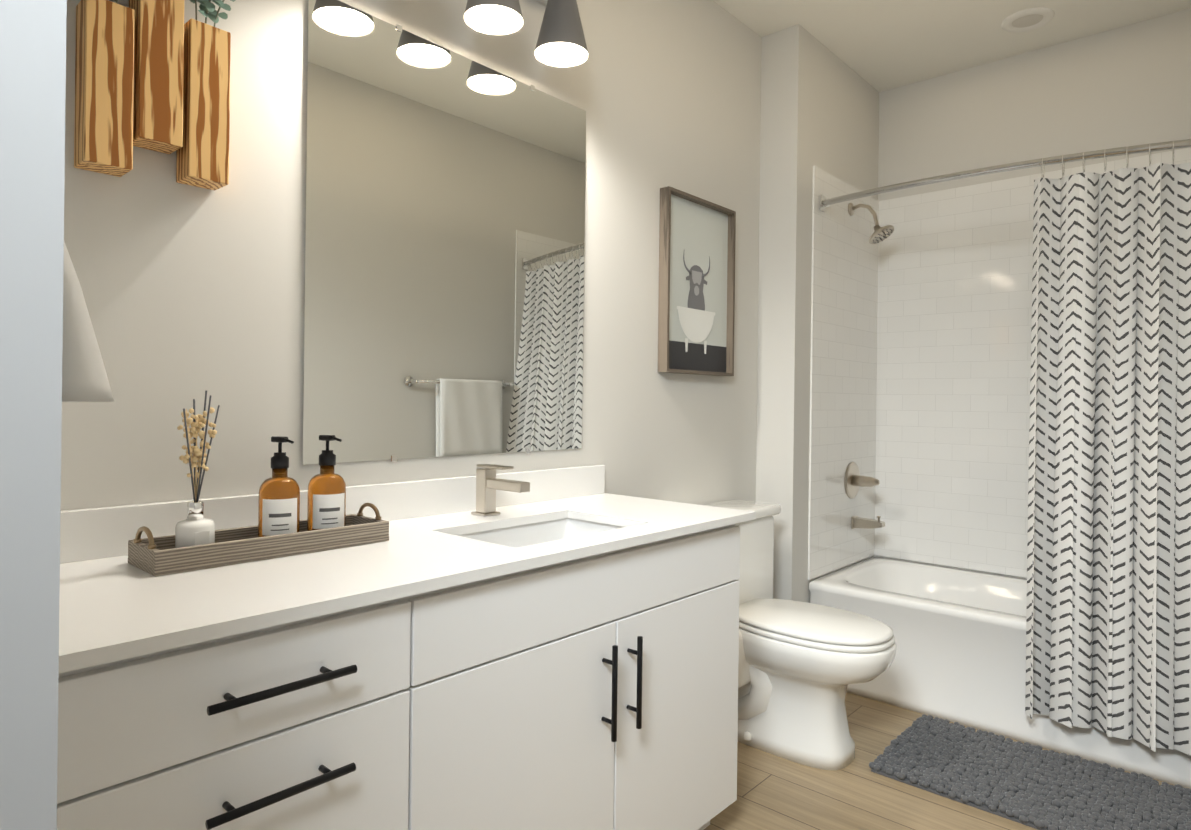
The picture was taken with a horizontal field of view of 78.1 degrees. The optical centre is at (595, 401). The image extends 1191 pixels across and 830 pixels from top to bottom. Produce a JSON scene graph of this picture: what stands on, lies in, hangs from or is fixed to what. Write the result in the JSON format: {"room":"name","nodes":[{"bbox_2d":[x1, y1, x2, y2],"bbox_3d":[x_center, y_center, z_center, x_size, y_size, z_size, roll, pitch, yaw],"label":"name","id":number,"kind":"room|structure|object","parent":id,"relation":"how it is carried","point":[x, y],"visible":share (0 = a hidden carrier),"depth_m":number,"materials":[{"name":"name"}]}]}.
{"room":"bathroom","nodes":[
{"label":"bathroom","id":0,"kind":"room"},
{"bbox_2d":[61,0,761,510],"bbox_3d":[-0.262,-0.196,2.132,0.100,2.725,4.680,1,0,42],"label":"wall","id":1,"kind":"structure","parent":0,"point":[191,292],"depth_m":1.62,"materials":[{"name":"white paint"}]},
{"bbox_2d":[0,0,66,829],"bbox_3d":[-1.029,-0.205,0.450,1.000,2.725,0.950,1,0,42],"label":"door frame","id":2,"kind":"structure","parent":1,"relation":"attached to","point":[32,94],"depth_m":0.46,"materials":[{"name":"grey paint"}]},
{"bbox_2d":[62,242,113,401],"bbox_3d":[-0.505,-0.198,0.675,0.230,0.394,0.080,1,0,42],"label":"hand towel","id":3,"kind":"object","parent":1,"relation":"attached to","point":[84,377],"visible":0.1,"depth_m":0.60,"materials":[{"name":"white fabric"}]},
{"bbox_2d":[74,0,234,189],"bbox_3d":[-0.814,-0.678,1.362,0.092,0.528,0.316,1,0,42],"label":"hanging planter","id":4,"kind":"object","parent":1,"relation":"attached to","point":[153,75],"visible":1,"depth_m":1.34,"materials":[{"name":"brown wood"}]},
{"bbox_2d":[302,0,585,464],"bbox_3d":[-0.339,-0.383,1.958,0.009,1.066,0.905,1,0,42],"label":"mirror","id":5,"kind":"object","parent":1,"relation":"attached to","point":[444,237],"visible":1,"depth_m":1.87,"materials":[{"name":"clear glass"}]},
{"bbox_2d":[463,0,523,35],"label":"sconce","id":6,"kind":"object","parent":1,"relation":"attached to","point":[488,17],"depth_m":1.82,"materials":[{"name":"white glass"}]},
{"bbox_2d":[534,0,588,67],"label":"sconce","id":7,"kind":"object","parent":1,"relation":"attached to","point":[561,42],"depth_m":1.96,"materials":[{"name":"silver metal"}]},
{"bbox_2d":[658,186,735,375],"bbox_3d":[0.387,-0.426,2.745,0.040,0.650,0.445,1,0,42],"label":"picture frame","id":8,"kind":"object","parent":1,"relation":"attached to","point":[696,302],"visible":1,"depth_m":2.74,"materials":[{"name":"white paper"}]},
{"bbox_2d":[756,24,878,602],"bbox_3d":[1.043,-0.180,3.387,0.170,2.725,0.870,1,0,42],"label":"wall","id":9,"kind":"structure","parent":0,"point":[819,104],"depth_m":3.07,"materials":[{"name":"white paint"}]},
{"bbox_2d":[808,165,878,579],"bbox_3d":[1.157,-0.118,3.381,0.008,1.757,0.725,1,0,42],"label":"wall tiles","id":10,"kind":"structure","parent":9,"relation":"attached to","point":[844,312],"depth_m":3.32,"materials":[{"name":"white tile"}]},
{"bbox_2d":[844,462,879,498],"bbox_3d":[1.246,0.370,3.387,0.127,0.172,0.172,1,0,42],"label":"shower valve","id":11,"kind":"object","parent":10,"relation":"attached to","point":[854,479],"visible":1,"depth_m":3.38,"materials":[{"name":"silver metal"}]},
{"bbox_2d":[851,516,884,528],"bbox_3d":[1.265,0.563,3.401,0.140,0.071,0.060,1,0,42],"label":"tub spout","id":12,"kind":"object","parent":10,"relation":"attached to","point":[860,522],"visible":0.98,"depth_m":3.39,"materials":[{"name":"silver metal"}]},
{"bbox_2d":[848,203,893,243],"bbox_3d":[1.250,-0.813,3.322,0.196,0.204,0.120,1,0,42],"label":"shower head","id":13,"kind":"object","parent":10,"relation":"attached to","point":[879,234],"visible":0.98,"depth_m":3.30},
{"bbox_2d":[704,692,1184,829],"bbox_3d":[0.399,1.205,1.526,1.920,0.060,4.680,1,0,42],"label":"floor","id":14,"kind":"structure","parent":0,"point":[774,792],"depth_m":2.19,"materials":[{"name":"brown wood"}]},
{"bbox_2d":[57,488,755,829],"bbox_3d":[-0.338,0.725,1.545,0.580,0.881,1.612,1,0,42],"label":"bathroom vanity","id":15,"kind":"object","parent":14,"relation":"on","point":[487,646],"depth_m":1.26,"materials":[{"name":"white wood"}]},
{"bbox_2d":[128,503,388,575],"bbox_3d":[-0.624,0.251,1.405,0.138,0.072,0.437,1,0,42],"label":"tray","id":16,"kind":"object","parent":15,"relation":"on","point":[156,556],"visible":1,"depth_m":1.33,"materials":[{"name":"brown wood"}]},
{"bbox_2d":[175,391,219,547],"bbox_3d":[-0.709,0.128,1.310,0.063,0.294,0.071,1,0,42],"label":"reed diffuser","id":17,"kind":"object","parent":16,"relation":"on","point":[195,527],"visible":0.92,"depth_m":1.30,"materials":[{"name":"white"}]},
{"bbox_2d":[258,436,299,536],"bbox_3d":[-0.612,0.172,1.422,0.075,0.207,0.074,1,0,42],"label":"soap bottle","id":18,"kind":"object","parent":16,"relation":"on","point":[279,503],"visible":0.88,"depth_m":1.40,"materials":[{"name":"orange glass"}]},
{"bbox_2d":[307,435,345,530],"bbox_3d":[-0.548,0.173,1.499,0.075,0.207,0.074,1,0,42],"label":"hand soap bottle","id":19,"kind":"object","parent":16,"relation":"on","point":[326,500],"visible":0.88,"depth_m":1.47,"materials":[{"name":"orange glass"}]},
{"bbox_2d":[60,465,604,551],"bbox_3d":[-0.325,0.256,1.565,0.563,0.110,1.652,1,0,42],"label":"backsplash","id":20,"kind":"structure","parent":15,"relation":"on","point":[101,527],"depth_m":1.70,"materials":[{"name":"white stone"}]},
{"bbox_2d":[704,499,896,769],"bbox_3d":[0.660,0.787,2.544,0.731,0.782,0.500,1,0,42],"label":"toilet","id":21,"kind":"object","parent":14,"relation":"on","point":[802,666],"visible":0.67,"depth_m":2.41,"materials":[{"name":"white ceramic"}]},
{"bbox_2d":[809,557,1190,788],"bbox_3d":[1.706,0.981,2.855,1.530,0.420,0.740,1,0,42],"label":"bathtub","id":22,"kind":"object","parent":14,"relation":"on","point":[960,641],"visible":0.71,"depth_m":2.74,"materials":[{"name":"white ceramic"}]},
{"bbox_2d":[869,714,1190,829],"bbox_3d":[1.419,1.172,2.207,1.010,0.030,0.545,1,0,42],"label":"rug","id":23,"kind":"object","parent":14,"relation":"on","point":[1032,786],"visible":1,"depth_m":2.25,"materials":[{"name":"grey fabric"}]},
{"bbox_2d":[713,0,1190,91],"bbox_3d":[0.434,-1.579,1.524,1.920,0.060,4.680,1,0,42],"label":"ceiling","id":24,"kind":"structure","parent":0,"point":[881,45],"depth_m":3.01,"materials":[{"name":"white paint"}]},
{"bbox_2d":[1001,7,1053,32],"bbox_3d":[1.736,-1.529,2.949,0.184,0.010,0.184,1,0,42],"label":"recessed light","id":25,"kind":"object","parent":24,"relation":"in","point":[1029,19],"visible":1,"depth_m":2.94,"materials":[{"name":"white"}]},
{"bbox_2d":[873,8,1190,578],"bbox_3d":[1.944,-0.169,3.231,1.920,2.725,0.100,1,0,42],"label":"wall","id":26,"kind":"structure","parent":0,"point":[1126,85],"depth_m":3.18,"materials":[{"name":"white paint"}]},
{"bbox_2d":[874,148,1190,577],"bbox_3d":[1.970,-0.107,3.134,1.550,1.757,0.008,1,0,42],"label":"wall tiles","id":27,"kind":"structure","parent":26,"relation":"attached to","point":[954,313],"depth_m":3.39,"materials":[{"name":"white tile"}]},
{"bbox_3d":[1.094,-0.178,0.918,0.100,2.725,4.680,1,0,42],"label":"wall","id":28,"kind":"structure","parent":0,"visible":0},
{"bbox_2d":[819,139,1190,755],"bbox_3d":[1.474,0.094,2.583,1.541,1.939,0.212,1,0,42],"label":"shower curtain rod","id":29,"kind":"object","parent":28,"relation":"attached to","point":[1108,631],"visible":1,"depth_m":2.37,"materials":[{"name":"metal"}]},
{"bbox_2d":[1025,162,1190,755],"bbox_3d":[1.766,0.154,2.311,0.687,1.826,0.197,1,0,42],"label":"shower curtain","id":30,"kind":"object","parent":29,"relation":"hanging from","point":[1108,611],"depth_m":2.36,"materials":[{"name":"fabric"}]}
]}

